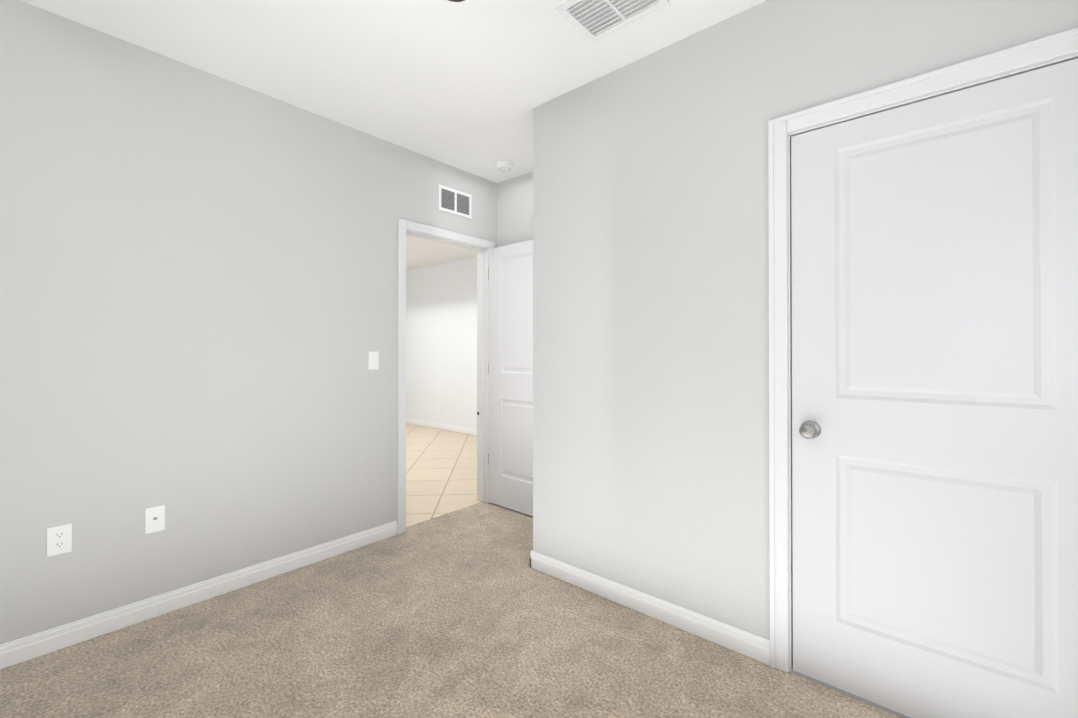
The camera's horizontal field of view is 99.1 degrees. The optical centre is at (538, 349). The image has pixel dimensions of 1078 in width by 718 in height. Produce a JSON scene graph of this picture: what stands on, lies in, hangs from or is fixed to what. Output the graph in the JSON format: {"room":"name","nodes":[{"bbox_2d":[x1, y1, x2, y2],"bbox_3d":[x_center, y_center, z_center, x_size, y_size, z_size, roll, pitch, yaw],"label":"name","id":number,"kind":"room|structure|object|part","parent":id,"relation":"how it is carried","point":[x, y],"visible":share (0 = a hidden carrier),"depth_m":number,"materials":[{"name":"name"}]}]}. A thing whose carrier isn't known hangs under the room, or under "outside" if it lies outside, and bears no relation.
{"room":"empty bedroom","nodes":[
{"label":"empty bedroom","id":0,"kind":"room"},
{"bbox_2d":[0,0,496,644],"bbox_3d":[-1.099,-0.067,2.992,0.120,2.600,5.850,0,0,41],"label":"wall","id":1,"kind":"structure","parent":0,"point":[198,294],"depth_m":2.19,"materials":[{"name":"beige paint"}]},
{"bbox_2d":[47,523,71,556],"bbox_3d":[-1.965,0.782,1.885,0.008,0.115,0.070,0,0,41],"label":"duplex electrical outlet","id":2,"kind":"object","parent":1,"relation":"attached to","point":[59,539],"visible":1,"depth_m":1.88,"materials":[{"name":"white plastic"}]},
{"bbox_2d":[145,505,164,533],"bbox_3d":[-1.762,0.783,2.113,0.018,0.115,0.070,0,0,41],"label":"outlet","id":3,"kind":"object","parent":1,"relation":"attached to","point":[154,519],"visible":1,"depth_m":2.11,"materials":[{"name":"white plastic"}]},
{"bbox_2d":[0,521,396,669],"bbox_3d":[-1.942,1.181,1.904,0.015,0.092,3.053,0,0,41],"label":"baseboard","id":4,"kind":"structure","parent":1,"relation":"attached to","point":[14,652],"depth_m":2.16,"materials":[{"name":"white wood"}]},
{"bbox_2d":[368,352,378,369],"bbox_3d":[-1.055,0.073,2.940,0.013,0.115,0.070,0,0,41],"label":"light switch","id":5,"kind":"object","parent":1,"relation":"attached to","point":[373,360],"visible":1,"depth_m":2.93,"materials":[{"name":"white plastic"}]},
{"bbox_2d":[397,219,494,533],"bbox_3d":[-0.653,0.181,3.405,0.016,2.108,0.886,0,0,41],"label":"trim","id":6,"kind":"structure","parent":1,"relation":"attached to","point":[403,225],"depth_m":3.09,"materials":[{"name":"white wood"}]},
{"bbox_2d":[406,229,488,502],"bbox_3d":[-0.704,0.206,3.449,0.120,2.060,0.790,0,0,41],"label":"door frame","id":7,"kind":"structure","parent":1,"relation":"attached to","point":[483,283],"depth_m":3.72,"materials":[{"name":"white wood"}]},
{"bbox_2d":[438,184,471,218],"bbox_3d":[-0.626,-1.102,3.448,0.008,0.185,0.310,0,0,41],"label":"air vent","id":8,"kind":"object","parent":1,"relation":"in","point":[454,201],"visible":1,"depth_m":3.44,"materials":[{"name":"white metal"}]},
{"bbox_2d":[477,251,477,499],"bbox_3d":[-0.756,0.182,3.493,0.016,2.108,0.886,0,0,41],"label":"trim","id":9,"kind":"structure","parent":1,"relation":"attached to","point":[477,375],"depth_m":3.78,"materials":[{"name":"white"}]},
{"bbox_2d":[20,0,765,270],"bbox_3d":[-2.057,-1.422,3.826,9.590,0.120,6.090,0,0,41],"label":"ceiling","id":10,"kind":"structure","parent":0,"point":[467,85],"depth_m":2.14,"materials":[{"name":"paint"}]},
{"bbox_2d":[496,160,513,171],"bbox_3d":[-0.252,-1.345,3.385,0.132,0.040,0.132,0,0,41],"label":"smoke detector","id":11,"kind":"object","parent":10,"relation":"attached to","point":[505,165],"visible":1,"depth_m":3.35,"materials":[{"name":"white plastic"}]},
{"bbox_2d":[556,0,669,43],"bbox_3d":[0.292,-1.367,1.833,0.360,0.015,0.270,0,0,41],"label":"ceiling vent","id":12,"kind":"object","parent":10,"relation":"in","point":[593,21],"visible":1,"depth_m":1.88,"materials":[{"name":"white metal"}]},
{"bbox_2d":[406,257,476,428],"bbox_3d":[-1.423,-0.043,7.212,6.120,2.600,0.120,0,0,41],"label":"wall","id":13,"kind":"structure","parent":0,"point":[441,335],"depth_m":7.20,"materials":[{"name":"paint"}]},
{"bbox_2d":[406,418,476,435],"bbox_3d":[-1.466,1.210,7.154,5.880,0.092,0.015,0,0,41],"label":"baseboard","id":14,"kind":"structure","parent":13,"relation":"attached to","point":[464,430],"depth_m":7.15,"materials":[{"name":"white wood"}]},
{"bbox_2d":[406,423,481,526],"bbox_3d":[-3.349,1.275,4.924,5.940,0.058,5.850,0,0,41],"label":"floor","id":15,"kind":"structure","parent":0,"point":[441,471],"depth_m":4.64,"materials":[{"name":"beige tile"}]},
{"bbox_2d":[0,502,901,717],"bbox_3d":[-0.408,1.253,1.175,3.410,0.060,4.010,0,0,41],"label":"floor carpet","id":16,"kind":"object","parent":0,"point":[468,612],"visible":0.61,"depth_m":1.84,"materials":[{"name":"beige carpet"}]},
{"bbox_2d":[497,171,532,246],"bbox_3d":[0.963,-0.068,2.727,3.350,2.600,0.120,0,0,41],"label":"wall","id":17,"kind":"structure","parent":0,"point":[514,210],"depth_m":3.64,"materials":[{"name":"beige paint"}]},
{"bbox_2d":[488,240,532,515],"bbox_3d":[-0.117,0.210,3.458,0.758,2.028,0.165,0,0,42],"label":"entry door","id":18,"kind":"structure","parent":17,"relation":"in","point":[510,376],"depth_m":3.52,"materials":[{"name":"white wood"}]},
{"bbox_3d":[-0.391,0.140,3.711,0.012,1.584,0.046,0,0,42],"label":"entry door hinges","id":19,"kind":"part","parent":18,"relation":"part of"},
{"bbox_2d":[533,0,1077,639],"bbox_3d":[1.079,-0.072,2.096,2.350,2.600,0.682,0,0,41],"label":"wall","id":20,"kind":"structure","parent":0,"point":[649,324],"depth_m":2.03,"materials":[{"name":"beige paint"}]},
{"bbox_2d":[530,550,769,665],"bbox_3d":[0.424,1.183,2.193,1.252,0.092,0.015,0,0,41],"label":"baseboard","id":21,"kind":"structure","parent":20,"relation":"attached to","point":[730,637],"depth_m":2.08,"materials":[{"name":"white wood"}]},
{"bbox_2d":[768,28,1077,672],"bbox_3d":[1.307,0.194,1.528,0.860,2.062,0.120,0,0,41],"label":"door frame","id":22,"kind":"structure","parent":20,"relation":"attached to","point":[978,82],"depth_m":1.75,"materials":[{"name":"white wood"}]},
{"bbox_2d":[791,58,1077,717],"bbox_3d":[1.260,0.201,1.473,0.812,2.027,0.100,0,0,41],"label":"closet door","id":23,"kind":"structure","parent":20,"relation":"in","point":[935,401],"depth_m":1.47,"materials":[{"name":"white wood"}]},
{"bbox_3d":[0.988,0.298,1.684,0.066,0.066,0.065,0,0,41],"label":"knob","id":24,"kind":"part","parent":23,"relation":"part of","materials":[{"name":"grey metal"}]}
]}

